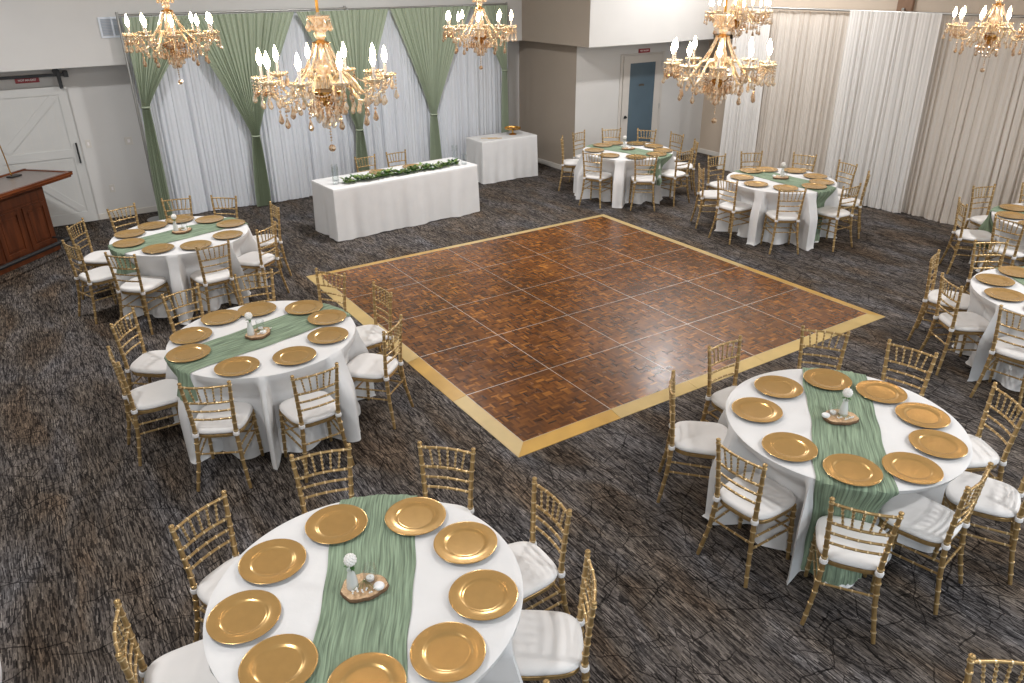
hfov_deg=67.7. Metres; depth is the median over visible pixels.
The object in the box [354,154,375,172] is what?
chair
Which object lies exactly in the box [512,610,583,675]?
seat cushion
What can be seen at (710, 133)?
wall
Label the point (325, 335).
charger plate
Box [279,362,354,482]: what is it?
chair
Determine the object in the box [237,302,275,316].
charger plate
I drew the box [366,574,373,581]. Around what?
tealight
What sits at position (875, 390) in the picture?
charger plate
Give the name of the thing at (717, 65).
chandelier
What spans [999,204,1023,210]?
charger plate
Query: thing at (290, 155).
drape
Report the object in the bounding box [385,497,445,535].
charger plate
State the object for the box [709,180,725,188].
seat cushion
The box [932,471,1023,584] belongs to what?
chair
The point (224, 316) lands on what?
charger plate
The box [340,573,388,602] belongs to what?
wood slice
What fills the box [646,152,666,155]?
charger plate
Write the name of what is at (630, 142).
charger plate
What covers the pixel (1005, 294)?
charger plate
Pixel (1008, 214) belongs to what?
charger plate
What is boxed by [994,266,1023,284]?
table runner
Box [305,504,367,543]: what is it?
charger plate
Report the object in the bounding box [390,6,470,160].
drape
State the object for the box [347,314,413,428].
chair
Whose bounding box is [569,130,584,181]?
chair
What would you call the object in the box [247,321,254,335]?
bud vase
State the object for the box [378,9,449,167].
drape
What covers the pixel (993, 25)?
chandelier
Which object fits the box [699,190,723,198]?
seat cushion
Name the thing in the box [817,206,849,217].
seat cushion
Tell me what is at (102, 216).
baseboard
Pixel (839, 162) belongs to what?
chair
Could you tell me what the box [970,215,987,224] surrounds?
seat cushion
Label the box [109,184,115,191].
wall outlet
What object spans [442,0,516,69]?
chandelier
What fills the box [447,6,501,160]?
drape
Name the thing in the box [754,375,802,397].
charger plate
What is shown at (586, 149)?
charger plate
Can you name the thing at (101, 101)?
wall
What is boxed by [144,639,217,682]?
seat cushion
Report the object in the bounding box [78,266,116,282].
seat cushion
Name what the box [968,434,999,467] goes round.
seat cushion
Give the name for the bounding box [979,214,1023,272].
chair
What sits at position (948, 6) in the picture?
wall
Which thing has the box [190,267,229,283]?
seat cushion
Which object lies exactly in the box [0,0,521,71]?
wall
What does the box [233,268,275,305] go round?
chair
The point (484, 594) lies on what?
charger plate
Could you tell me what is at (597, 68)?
wall
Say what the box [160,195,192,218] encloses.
chair
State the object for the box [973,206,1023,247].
table runner
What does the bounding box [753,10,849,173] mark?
drape
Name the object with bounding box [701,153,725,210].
chair
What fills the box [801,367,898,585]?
table runner
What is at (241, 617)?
charger plate
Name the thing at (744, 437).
tablecloth
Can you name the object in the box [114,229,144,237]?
charger plate
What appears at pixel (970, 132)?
drape
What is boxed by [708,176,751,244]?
chair
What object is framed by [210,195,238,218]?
chair
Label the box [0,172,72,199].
countertop
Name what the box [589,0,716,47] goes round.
wall
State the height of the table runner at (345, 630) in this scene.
0.545 m
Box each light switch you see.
[85,139,91,147]
[124,137,132,144]
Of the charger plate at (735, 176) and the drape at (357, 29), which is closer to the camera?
the charger plate at (735, 176)
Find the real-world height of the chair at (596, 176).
0.893 m
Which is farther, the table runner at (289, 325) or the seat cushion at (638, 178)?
the seat cushion at (638, 178)
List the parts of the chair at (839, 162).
post, post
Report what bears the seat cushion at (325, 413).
on the chair at (315, 407)
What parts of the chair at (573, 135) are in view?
post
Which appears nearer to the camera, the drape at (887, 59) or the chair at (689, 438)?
the chair at (689, 438)
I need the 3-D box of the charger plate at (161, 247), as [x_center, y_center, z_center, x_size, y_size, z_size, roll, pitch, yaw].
[-3.841,-1.008,8.280,0.331,0.014,0.331,20,32,36]
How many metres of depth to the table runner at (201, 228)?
8.64 m
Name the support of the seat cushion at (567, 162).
on the chair at (567, 163)
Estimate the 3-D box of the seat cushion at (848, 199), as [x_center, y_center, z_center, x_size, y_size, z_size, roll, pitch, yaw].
[4.762,-2.001,10.885,0.408,0.052,0.396,11,28,23]
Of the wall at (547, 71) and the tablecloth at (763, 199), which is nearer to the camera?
the tablecloth at (763, 199)
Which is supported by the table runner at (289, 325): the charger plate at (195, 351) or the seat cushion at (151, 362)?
the charger plate at (195, 351)
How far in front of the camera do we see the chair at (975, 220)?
10.05 m
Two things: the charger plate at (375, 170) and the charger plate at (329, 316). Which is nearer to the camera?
the charger plate at (329, 316)
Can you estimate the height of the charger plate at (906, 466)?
0.014 m
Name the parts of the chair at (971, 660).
post, rail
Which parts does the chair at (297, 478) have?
post, rail, rail, rail, rail, post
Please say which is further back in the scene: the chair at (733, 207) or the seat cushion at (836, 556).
the chair at (733, 207)
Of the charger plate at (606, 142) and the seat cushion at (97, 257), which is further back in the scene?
the charger plate at (606, 142)
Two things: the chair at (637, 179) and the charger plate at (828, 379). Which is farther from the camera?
the chair at (637, 179)
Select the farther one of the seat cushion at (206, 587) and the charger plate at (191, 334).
the charger plate at (191, 334)
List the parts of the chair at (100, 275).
post, post, seat frame, leg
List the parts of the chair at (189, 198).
post, rail, rail, post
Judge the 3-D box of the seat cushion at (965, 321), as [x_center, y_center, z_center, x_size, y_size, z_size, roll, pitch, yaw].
[4.240,-0.190,7.130,0.408,0.052,0.396,-1,26,0]
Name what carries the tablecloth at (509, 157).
on the folding table
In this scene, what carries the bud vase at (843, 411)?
on the wood slice at (832, 419)
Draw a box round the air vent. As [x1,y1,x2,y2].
[97,17,122,37]
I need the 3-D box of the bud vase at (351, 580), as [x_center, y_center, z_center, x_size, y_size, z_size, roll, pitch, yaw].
[-0.761,1.125,3.622,0.058,0.112,0.058,-16,30,-29]
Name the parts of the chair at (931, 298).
post, post, seat frame, leg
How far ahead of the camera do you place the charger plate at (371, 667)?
3.23 m
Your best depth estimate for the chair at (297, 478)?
4.60 m
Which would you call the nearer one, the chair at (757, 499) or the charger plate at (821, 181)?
the chair at (757, 499)
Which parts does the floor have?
panel, panel, panel, panel, panel, panel, panel, panel, panel, panel, panel, panel, panel, panel, panel, panel, panel, panel, panel, panel, panel, panel, panel, panel, panel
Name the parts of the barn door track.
rail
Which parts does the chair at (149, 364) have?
post, rail, rail, rail, rail, post, seat frame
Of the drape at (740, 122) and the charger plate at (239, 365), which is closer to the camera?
the charger plate at (239, 365)
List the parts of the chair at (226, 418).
post, rail, rail, rail, leg, rail, seat frame, post, leg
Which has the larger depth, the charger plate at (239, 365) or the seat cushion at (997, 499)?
the charger plate at (239, 365)
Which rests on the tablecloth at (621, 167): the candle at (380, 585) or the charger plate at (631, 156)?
the charger plate at (631, 156)
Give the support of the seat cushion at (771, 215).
on the chair at (776, 216)
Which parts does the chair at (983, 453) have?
seat frame, post, rail, rail, rail, rail, post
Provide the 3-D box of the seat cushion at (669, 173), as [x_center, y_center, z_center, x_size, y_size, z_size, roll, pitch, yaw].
[2.618,-2.754,12.491,0.396,0.052,0.408,-19,31,-33]
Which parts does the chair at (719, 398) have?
post, seat frame, rail, rail, rail, rail, post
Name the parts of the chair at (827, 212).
leg, seat frame, post, post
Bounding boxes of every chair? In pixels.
[61,240,117,323]
[66,218,117,299]
[104,252,176,334]
[106,203,139,232]
[106,346,180,465]
[109,307,166,415]
[112,598,217,682]
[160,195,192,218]
[160,283,203,332]
[168,490,239,642]
[177,380,263,491]
[190,240,240,313]
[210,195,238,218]
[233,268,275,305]
[237,221,289,301]
[253,201,291,275]
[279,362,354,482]
[289,443,353,513]
[315,268,346,311]
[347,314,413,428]
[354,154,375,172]
[356,281,401,379]
[385,149,406,166]
[417,441,475,514]
[508,476,571,613]
[512,549,596,682]
[558,135,578,190]
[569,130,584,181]
[579,150,612,208]
[601,128,620,142]
[629,154,657,210]
[637,128,656,143]
[656,370,727,502]
[661,148,692,206]
[669,131,683,184]
[674,139,698,195]
[690,163,723,228]
[696,438,796,587]
[700,335,742,421]
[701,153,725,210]
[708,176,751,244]
[740,151,762,168]
[760,188,806,253]
[792,152,816,171]
[797,325,850,369]
[800,497,904,643]
[817,183,861,251]
[835,159,857,221]
[838,171,869,238]
[863,462,993,614]
[881,339,938,396]
[907,249,969,351]
[916,272,989,375]
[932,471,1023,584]
[939,197,995,273]
[941,382,1023,505]
[953,184,995,249]
[953,239,1009,311]
[963,653,1023,682]
[969,304,1023,413]
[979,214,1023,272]
[1018,182,1023,202]
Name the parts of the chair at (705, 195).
post, post, seat frame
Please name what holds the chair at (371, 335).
on the floor
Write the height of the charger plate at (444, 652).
0.014 m
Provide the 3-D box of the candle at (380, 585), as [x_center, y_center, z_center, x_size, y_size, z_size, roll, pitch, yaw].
[-0.635,1.167,3.641,0.054,0.018,0.054,-16,30,-29]
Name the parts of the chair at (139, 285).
post, rail, rail, rail, rail, seat frame, leg, post, leg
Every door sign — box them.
[14,78,39,83]
[638,48,649,52]
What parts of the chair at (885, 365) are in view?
post, rail, rail, rail, rail, post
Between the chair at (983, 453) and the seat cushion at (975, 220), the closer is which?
the chair at (983, 453)
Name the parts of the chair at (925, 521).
leg, leg, seat frame, post, rail, rail, rail, post, rail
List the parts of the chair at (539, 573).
post, seat frame, rail, rail, rail, rail, post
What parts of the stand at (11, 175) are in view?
rod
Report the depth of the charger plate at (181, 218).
9.28 m
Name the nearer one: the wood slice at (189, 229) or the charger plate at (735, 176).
the wood slice at (189, 229)
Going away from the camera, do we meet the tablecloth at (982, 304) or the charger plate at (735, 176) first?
the tablecloth at (982, 304)
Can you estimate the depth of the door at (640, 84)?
14.69 m
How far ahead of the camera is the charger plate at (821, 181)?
10.67 m
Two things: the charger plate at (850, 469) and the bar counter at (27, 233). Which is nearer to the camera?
the charger plate at (850, 469)
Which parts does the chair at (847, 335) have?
post, rail, rail, rail, rail, post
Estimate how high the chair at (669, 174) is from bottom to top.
0.893 m
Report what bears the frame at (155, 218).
on the floor
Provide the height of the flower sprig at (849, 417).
0.031 m
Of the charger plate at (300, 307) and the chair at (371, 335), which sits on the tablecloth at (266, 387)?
the charger plate at (300, 307)
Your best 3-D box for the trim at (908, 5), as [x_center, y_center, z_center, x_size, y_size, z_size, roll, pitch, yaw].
[5.783,-5.335,11.026,0.050,2.200,0.240,-16,30,-29]
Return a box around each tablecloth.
[0,661,1,682]
[109,216,267,324]
[166,301,375,469]
[203,501,522,682]
[311,157,479,241]
[466,130,537,183]
[573,142,674,207]
[702,369,972,587]
[714,168,838,250]
[952,268,1023,391]
[969,203,1023,271]
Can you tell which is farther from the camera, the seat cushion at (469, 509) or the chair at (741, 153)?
the chair at (741, 153)
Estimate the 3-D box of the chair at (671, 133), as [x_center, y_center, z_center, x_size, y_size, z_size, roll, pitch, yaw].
[2.744,-3.229,13.527,0.476,0.893,0.412,-14,29,-25]
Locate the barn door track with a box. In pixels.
[0,69,68,88]
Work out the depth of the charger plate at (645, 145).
12.99 m
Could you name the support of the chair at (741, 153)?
on the floor
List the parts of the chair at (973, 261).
post, rail, rail, rail, rail, post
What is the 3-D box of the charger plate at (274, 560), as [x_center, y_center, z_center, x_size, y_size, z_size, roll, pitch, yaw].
[-1.203,1.105,3.835,0.331,0.014,0.331,22,34,39]
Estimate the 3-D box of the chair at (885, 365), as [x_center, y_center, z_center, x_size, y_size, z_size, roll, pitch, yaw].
[2.875,0.493,5.788,0.412,0.893,0.476,23,34,39]
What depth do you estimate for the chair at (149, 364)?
6.43 m
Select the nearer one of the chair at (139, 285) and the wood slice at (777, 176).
the chair at (139, 285)
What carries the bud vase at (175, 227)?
on the wood slice at (189, 229)
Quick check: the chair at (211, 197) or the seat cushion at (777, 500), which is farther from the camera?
the chair at (211, 197)
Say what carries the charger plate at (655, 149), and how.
on the tablecloth at (621, 167)
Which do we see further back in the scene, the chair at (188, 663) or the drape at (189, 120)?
the drape at (189, 120)
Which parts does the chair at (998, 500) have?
leg, seat frame, post, post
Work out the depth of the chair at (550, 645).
3.69 m
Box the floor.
[0,152,1023,682]
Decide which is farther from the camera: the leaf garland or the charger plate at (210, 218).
the leaf garland
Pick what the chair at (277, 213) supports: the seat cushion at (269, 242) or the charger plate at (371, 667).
the seat cushion at (269, 242)
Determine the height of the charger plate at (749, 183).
0.014 m
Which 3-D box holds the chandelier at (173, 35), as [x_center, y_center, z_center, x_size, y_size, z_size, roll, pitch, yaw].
[-2.958,-3.196,6.355,0.827,2.016,0.786,-4,26,-6]
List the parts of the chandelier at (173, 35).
bulb, bulb, arm, bead chain, arm, arm, bead chain, bead chain, bulb, lamp shade, arm, bead chain, arm, arm, bulb, bulb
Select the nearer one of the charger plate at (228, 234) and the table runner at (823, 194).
the charger plate at (228, 234)
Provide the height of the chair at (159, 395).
0.893 m
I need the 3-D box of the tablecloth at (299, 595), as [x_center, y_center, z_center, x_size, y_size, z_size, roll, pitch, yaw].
[-0.706,1.523,3.865,1.496,0.754,1.573,-11,28,-21]
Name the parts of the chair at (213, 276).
leg, post, seat frame, rail, rail, rail, rail, leg, post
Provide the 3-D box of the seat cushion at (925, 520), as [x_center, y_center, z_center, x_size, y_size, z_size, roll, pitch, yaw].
[2.462,1.050,4.589,0.396,0.052,0.408,-22,33,-37]
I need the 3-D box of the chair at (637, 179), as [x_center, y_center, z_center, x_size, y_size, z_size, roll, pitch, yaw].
[2.104,-2.585,12.202,0.412,0.893,0.476,2,26,5]
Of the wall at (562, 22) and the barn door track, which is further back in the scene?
the wall at (562, 22)
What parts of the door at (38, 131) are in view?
rail, rail, rail, handle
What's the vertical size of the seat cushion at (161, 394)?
0.052 m
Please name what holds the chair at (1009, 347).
on the floor
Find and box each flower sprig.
[255,327,271,333]
[351,580,376,593]
[837,413,853,419]
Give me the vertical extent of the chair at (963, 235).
0.893 m
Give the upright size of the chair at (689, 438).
0.893 m
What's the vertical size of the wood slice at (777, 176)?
0.023 m
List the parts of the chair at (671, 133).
post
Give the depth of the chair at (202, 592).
4.12 m
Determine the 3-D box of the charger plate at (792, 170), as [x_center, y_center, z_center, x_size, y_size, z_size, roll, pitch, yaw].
[4.178,-2.526,11.276,0.331,0.014,0.331,11,28,23]
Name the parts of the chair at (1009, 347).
post, leg, seat frame, rail, rail, rail, rail, post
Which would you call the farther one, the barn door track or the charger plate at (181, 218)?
the barn door track
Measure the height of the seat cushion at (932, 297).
0.052 m
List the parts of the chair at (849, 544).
leg, post, seat frame, rail, rail, rail, rail, leg, post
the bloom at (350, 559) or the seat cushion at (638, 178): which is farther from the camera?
the seat cushion at (638, 178)
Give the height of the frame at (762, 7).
2.930 m
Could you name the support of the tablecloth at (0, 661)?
on the round table
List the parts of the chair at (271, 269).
post, rail, rail, rail, rail, post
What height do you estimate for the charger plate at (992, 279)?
0.014 m
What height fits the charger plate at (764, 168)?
0.014 m
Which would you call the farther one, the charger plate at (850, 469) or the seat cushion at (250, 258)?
the seat cushion at (250, 258)
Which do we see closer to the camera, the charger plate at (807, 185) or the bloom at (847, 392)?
the bloom at (847, 392)
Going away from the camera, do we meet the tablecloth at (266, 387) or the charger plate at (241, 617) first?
the charger plate at (241, 617)
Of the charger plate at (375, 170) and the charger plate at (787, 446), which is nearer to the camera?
the charger plate at (787, 446)
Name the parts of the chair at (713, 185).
post, post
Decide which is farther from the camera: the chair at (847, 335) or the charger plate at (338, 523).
the chair at (847, 335)
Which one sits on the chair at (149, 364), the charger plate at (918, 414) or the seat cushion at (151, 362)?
the seat cushion at (151, 362)
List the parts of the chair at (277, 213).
post, post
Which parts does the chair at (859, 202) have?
post, post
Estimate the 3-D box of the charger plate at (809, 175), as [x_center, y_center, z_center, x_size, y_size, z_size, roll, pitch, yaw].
[4.358,-2.377,10.962,0.331,0.014,0.331,-7,26,-12]
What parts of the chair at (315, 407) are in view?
leg, post, seat frame, rail, rail, rail, rail, leg, post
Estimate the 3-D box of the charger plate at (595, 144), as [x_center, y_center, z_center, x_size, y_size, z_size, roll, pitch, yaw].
[1.555,-3.366,13.074,0.331,0.014,0.331,-1,26,0]
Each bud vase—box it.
[173,221,178,230]
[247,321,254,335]
[346,567,358,590]
[838,399,848,416]
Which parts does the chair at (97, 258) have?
post, post, seat frame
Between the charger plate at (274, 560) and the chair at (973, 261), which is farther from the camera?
the chair at (973, 261)
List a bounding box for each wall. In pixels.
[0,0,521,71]
[0,41,518,213]
[519,40,576,164]
[522,0,590,47]
[574,39,708,158]
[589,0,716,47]
[699,39,767,158]
[713,0,1023,42]
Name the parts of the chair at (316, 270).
post, rail, rail, rail, rail, post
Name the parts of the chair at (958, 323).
post, rail, rail, rail, post, rail, seat frame, leg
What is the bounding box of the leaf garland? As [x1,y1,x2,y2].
[339,158,459,182]
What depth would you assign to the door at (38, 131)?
11.16 m
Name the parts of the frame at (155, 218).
plate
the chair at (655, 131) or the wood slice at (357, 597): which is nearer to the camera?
the wood slice at (357, 597)
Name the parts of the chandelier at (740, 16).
arm, arm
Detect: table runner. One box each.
[108,217,247,273]
[164,303,351,402]
[305,494,417,682]
[586,144,672,185]
[733,170,835,241]
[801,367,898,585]
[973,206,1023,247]
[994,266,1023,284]
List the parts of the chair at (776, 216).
leg, post, seat frame, leg, post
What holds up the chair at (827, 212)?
on the floor
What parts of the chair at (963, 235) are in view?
post, post, seat frame, leg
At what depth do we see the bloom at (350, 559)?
3.56 m
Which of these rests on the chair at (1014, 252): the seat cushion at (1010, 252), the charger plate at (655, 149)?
the seat cushion at (1010, 252)
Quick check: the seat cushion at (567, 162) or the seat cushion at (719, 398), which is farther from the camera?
the seat cushion at (567, 162)
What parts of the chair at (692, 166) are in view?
post, post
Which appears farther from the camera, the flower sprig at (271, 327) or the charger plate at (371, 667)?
the flower sprig at (271, 327)
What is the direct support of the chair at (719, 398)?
on the floor
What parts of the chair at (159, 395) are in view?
rail, post, post, seat frame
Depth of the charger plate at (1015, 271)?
7.44 m
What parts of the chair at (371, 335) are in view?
seat frame, post, rail, rail, post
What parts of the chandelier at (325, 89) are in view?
bulb, bulb, bulb, arm, arm, arm, bulb, bulb, bead chain, arm, bead chain, hanging cord, crown dish, bead chain, lamp shade, bead chain, bead chain, arm, bead chain, bulb, bulb, arm, arm, arm, bulb, bulb, bulb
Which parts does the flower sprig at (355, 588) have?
stem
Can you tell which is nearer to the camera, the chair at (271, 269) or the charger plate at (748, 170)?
the chair at (271, 269)
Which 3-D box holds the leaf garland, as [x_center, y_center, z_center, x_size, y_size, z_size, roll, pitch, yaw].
[-1.615,-2.555,11.352,2.012,0.109,0.332,-19,31,-33]
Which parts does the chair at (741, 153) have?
post, post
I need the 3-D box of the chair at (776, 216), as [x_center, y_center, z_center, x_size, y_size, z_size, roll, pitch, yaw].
[3.658,-1.672,10.274,0.412,0.893,0.476,0,26,2]
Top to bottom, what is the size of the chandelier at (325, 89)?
2.016 m
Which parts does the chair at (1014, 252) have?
post, rail, rail, seat frame, rail, post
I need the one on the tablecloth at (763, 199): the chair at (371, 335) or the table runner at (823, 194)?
the table runner at (823, 194)
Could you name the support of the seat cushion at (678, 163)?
on the chair at (692, 166)
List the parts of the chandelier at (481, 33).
arm, arm, lamp shade, arm, arm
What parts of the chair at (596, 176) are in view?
post, leg, seat frame, post, leg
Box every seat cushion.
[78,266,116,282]
[83,250,109,263]
[120,276,165,292]
[127,379,177,409]
[130,350,166,373]
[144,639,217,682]
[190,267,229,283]
[195,402,252,433]
[197,556,238,605]
[237,251,274,265]
[253,234,278,246]
[279,391,335,423]
[347,353,397,378]
[356,324,387,346]
[446,503,471,513]
[508,541,557,598]
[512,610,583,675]
[564,159,578,165]
[585,171,611,179]
[631,174,655,181]
[661,169,685,177]
[674,162,692,168]
[674,421,727,455]
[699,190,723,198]
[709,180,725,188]
[711,386,736,409]
[719,200,751,211]
[720,472,795,519]
[766,210,797,220]
[816,515,888,569]
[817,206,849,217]
[838,188,847,195]
[838,196,859,206]
[879,493,962,542]
[927,289,969,309]
[938,312,989,331]
[945,471,1020,517]
[955,229,995,241]
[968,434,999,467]
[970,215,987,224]
[992,243,1023,257]
[995,336,1023,361]
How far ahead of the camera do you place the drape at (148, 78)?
11.10 m
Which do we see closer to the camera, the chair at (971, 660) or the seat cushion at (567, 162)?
the chair at (971, 660)
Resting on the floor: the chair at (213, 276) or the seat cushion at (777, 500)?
the chair at (213, 276)
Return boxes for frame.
[115,2,508,221]
[716,6,1023,167]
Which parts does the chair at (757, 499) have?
post, rail, rail, rail, rail, leg, post, seat frame, leg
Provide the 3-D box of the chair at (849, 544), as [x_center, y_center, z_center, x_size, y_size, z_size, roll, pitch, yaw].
[1.945,1.183,4.372,0.412,0.893,0.476,10,27,20]
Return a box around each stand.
[0,146,21,177]
[504,126,520,134]
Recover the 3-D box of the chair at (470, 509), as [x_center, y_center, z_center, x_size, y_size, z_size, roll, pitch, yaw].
[-0.433,1.101,4.591,0.412,0.893,0.476,5,26,12]
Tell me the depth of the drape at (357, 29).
12.53 m
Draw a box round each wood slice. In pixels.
[172,227,191,233]
[245,327,270,339]
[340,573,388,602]
[773,175,788,179]
[822,409,858,425]
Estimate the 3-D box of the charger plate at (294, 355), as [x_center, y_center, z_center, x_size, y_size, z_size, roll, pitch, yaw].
[-1.685,0.112,5.910,0.331,0.014,0.331,21,33,38]
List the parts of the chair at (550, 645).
seat frame, post, rail, rail, rail, post, rail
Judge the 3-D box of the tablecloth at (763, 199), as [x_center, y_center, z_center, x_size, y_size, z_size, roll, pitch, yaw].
[3.824,-1.946,10.987,1.594,0.754,1.657,-16,30,-29]
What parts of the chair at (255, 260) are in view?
leg, seat frame, post, post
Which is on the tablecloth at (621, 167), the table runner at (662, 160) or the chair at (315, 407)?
the table runner at (662, 160)
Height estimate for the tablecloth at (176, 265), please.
0.754 m
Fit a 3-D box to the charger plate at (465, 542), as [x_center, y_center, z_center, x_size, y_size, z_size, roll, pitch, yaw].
[-0.240,1.042,3.948,0.331,0.014,0.331,5,26,12]
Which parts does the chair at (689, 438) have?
post, post, rail, seat frame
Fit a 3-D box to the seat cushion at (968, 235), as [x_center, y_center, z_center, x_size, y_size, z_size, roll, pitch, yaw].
[5.735,-1.319,9.447,0.408,0.052,0.396,6,26,13]
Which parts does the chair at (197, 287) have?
post, rail, rail, rail, rail, post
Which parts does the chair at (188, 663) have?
rail, post, rail, post, rail, rail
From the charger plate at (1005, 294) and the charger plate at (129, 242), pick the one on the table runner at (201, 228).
the charger plate at (129, 242)
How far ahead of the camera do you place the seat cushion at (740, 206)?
10.63 m
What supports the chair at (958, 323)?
on the floor
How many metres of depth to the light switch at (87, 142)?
11.54 m
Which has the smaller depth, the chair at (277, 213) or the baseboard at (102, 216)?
the chair at (277, 213)
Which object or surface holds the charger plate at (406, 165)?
on the tablecloth at (361, 208)
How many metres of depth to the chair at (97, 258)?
8.89 m
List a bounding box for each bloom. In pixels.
[244,312,252,322]
[343,553,356,570]
[842,388,852,399]
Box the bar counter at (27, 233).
[0,168,81,275]
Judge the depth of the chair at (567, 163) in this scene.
13.22 m
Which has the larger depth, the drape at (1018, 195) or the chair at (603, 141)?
the chair at (603, 141)
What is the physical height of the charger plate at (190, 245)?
0.014 m
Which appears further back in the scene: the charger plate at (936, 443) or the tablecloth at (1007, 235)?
the tablecloth at (1007, 235)
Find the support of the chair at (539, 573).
on the floor
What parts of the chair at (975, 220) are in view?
post, post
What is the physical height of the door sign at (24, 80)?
0.075 m
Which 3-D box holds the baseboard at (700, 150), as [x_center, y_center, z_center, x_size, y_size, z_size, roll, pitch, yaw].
[7.544,-1.687,11.142,0.015,0.095,13.150,-16,30,-29]
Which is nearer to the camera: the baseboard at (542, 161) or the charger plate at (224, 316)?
the charger plate at (224, 316)
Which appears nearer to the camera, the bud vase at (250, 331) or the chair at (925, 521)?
the chair at (925, 521)
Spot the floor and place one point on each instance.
(84, 528)
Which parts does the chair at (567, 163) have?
post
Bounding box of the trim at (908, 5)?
[896,0,914,10]
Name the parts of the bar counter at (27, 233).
raised panel, raised panel, foot rail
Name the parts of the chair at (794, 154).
post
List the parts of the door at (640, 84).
casing, pane, casing, casing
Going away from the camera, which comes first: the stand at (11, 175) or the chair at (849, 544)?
the chair at (849, 544)
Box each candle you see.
[373,581,384,590]
[822,412,829,417]
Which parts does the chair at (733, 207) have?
post, leg, post, seat frame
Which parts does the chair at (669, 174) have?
seat frame, post, post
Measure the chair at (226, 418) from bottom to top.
0.893 m
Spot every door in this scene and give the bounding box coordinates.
[0,86,98,226]
[617,51,664,143]
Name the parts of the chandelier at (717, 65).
bulb, bulb, arm, arm, bulb, arm, arm, bead chain, bead chain, bead chain, lamp shade, arm, bulb, bead chain, crown dish, hanging cord, bead chain, bead chain, arm, arm, arm, bulb, bulb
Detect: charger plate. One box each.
[112,238,144,246]
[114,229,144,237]
[137,221,167,228]
[141,243,173,252]
[165,215,193,222]
[166,343,210,361]
[169,327,211,343]
[180,240,211,249]
[195,215,223,222]
[201,309,240,324]
[206,590,280,643]
[212,230,242,238]
[214,356,259,376]
[216,219,244,226]
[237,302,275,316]
[238,539,305,583]
[238,634,317,682]
[272,346,315,364]
[285,300,322,314]
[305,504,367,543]
[307,309,346,324]
[307,326,348,343]
[327,652,405,682]
[369,169,386,173]
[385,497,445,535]
[402,164,423,167]
[410,622,485,682]
[433,521,496,563]
[449,569,517,620]
[585,148,603,151]
[593,143,611,146]
[599,153,619,156]
[604,141,622,144]
[626,154,645,158]
[627,141,645,144]
[644,144,662,147]
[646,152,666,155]
[653,148,672,151]
[730,174,753,179]
[732,397,782,422]
[740,168,762,172]
[744,181,767,186]
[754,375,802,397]
[755,166,777,171]
[762,432,817,461]
[773,184,797,190]
[784,168,805,172]
[802,183,826,188]
[803,173,827,178]
[803,368,851,389]
[809,179,833,184]
[823,453,882,486]
[856,380,907,403]
[882,452,943,484]
[895,402,950,428]
[908,429,967,458]
[975,273,1014,285]
[984,287,1023,300]
[996,211,1023,218]
[998,266,1023,277]
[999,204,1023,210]
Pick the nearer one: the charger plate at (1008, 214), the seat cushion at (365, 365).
the seat cushion at (365, 365)
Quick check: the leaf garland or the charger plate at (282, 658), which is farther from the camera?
the leaf garland
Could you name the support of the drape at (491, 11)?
hanging from the frame at (155, 218)
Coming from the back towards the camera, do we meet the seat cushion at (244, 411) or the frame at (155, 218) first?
the frame at (155, 218)
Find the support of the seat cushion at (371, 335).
on the chair at (371, 335)
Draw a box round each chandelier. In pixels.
[122,0,222,84]
[250,0,398,151]
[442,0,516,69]
[661,0,776,123]
[703,0,772,49]
[942,0,1023,71]
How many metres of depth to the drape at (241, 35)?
11.70 m
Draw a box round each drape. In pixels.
[120,14,240,214]
[121,15,194,219]
[178,12,293,206]
[208,11,320,206]
[296,9,387,170]
[301,10,386,177]
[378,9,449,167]
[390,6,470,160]
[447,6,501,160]
[472,5,508,132]
[717,8,771,171]
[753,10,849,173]
[824,10,941,213]
[901,15,1023,229]
[1015,174,1023,203]
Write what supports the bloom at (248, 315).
in the bud vase at (250, 331)
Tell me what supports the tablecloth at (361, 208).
on the folding table
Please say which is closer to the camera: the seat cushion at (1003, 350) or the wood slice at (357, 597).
the wood slice at (357, 597)
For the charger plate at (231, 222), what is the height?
0.014 m
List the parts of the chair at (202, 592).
post, rail, rail, rail, rail, post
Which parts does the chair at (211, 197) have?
post, rail, post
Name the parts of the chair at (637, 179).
leg, post, seat frame, post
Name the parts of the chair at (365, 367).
leg, seat frame, post, rail, rail, rail, rail, post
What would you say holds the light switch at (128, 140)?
attached to the wall at (101, 101)
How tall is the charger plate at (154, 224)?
0.014 m
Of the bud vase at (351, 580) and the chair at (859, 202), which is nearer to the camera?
the bud vase at (351, 580)
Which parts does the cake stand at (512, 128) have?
stand plate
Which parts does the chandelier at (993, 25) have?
arm, arm, arm, bead chain, lamp shade, arm, bead chain, arm, arm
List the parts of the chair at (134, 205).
post, rail, rail, post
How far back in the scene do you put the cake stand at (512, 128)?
14.07 m
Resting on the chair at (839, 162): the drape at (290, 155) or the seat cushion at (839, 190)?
the seat cushion at (839, 190)
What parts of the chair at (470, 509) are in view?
post, rail, rail, rail, rail, post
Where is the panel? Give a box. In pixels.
[0,187,56,265]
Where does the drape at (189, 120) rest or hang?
hanging from the frame at (155, 218)
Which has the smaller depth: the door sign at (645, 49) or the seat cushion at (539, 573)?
the seat cushion at (539, 573)
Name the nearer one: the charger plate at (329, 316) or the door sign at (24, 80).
the charger plate at (329, 316)
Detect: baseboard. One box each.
[97,206,157,219]
[538,158,573,173]
[698,148,753,164]
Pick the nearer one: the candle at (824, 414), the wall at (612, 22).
the candle at (824, 414)
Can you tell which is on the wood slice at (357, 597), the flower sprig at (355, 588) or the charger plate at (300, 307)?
the flower sprig at (355, 588)
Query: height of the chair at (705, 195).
0.893 m

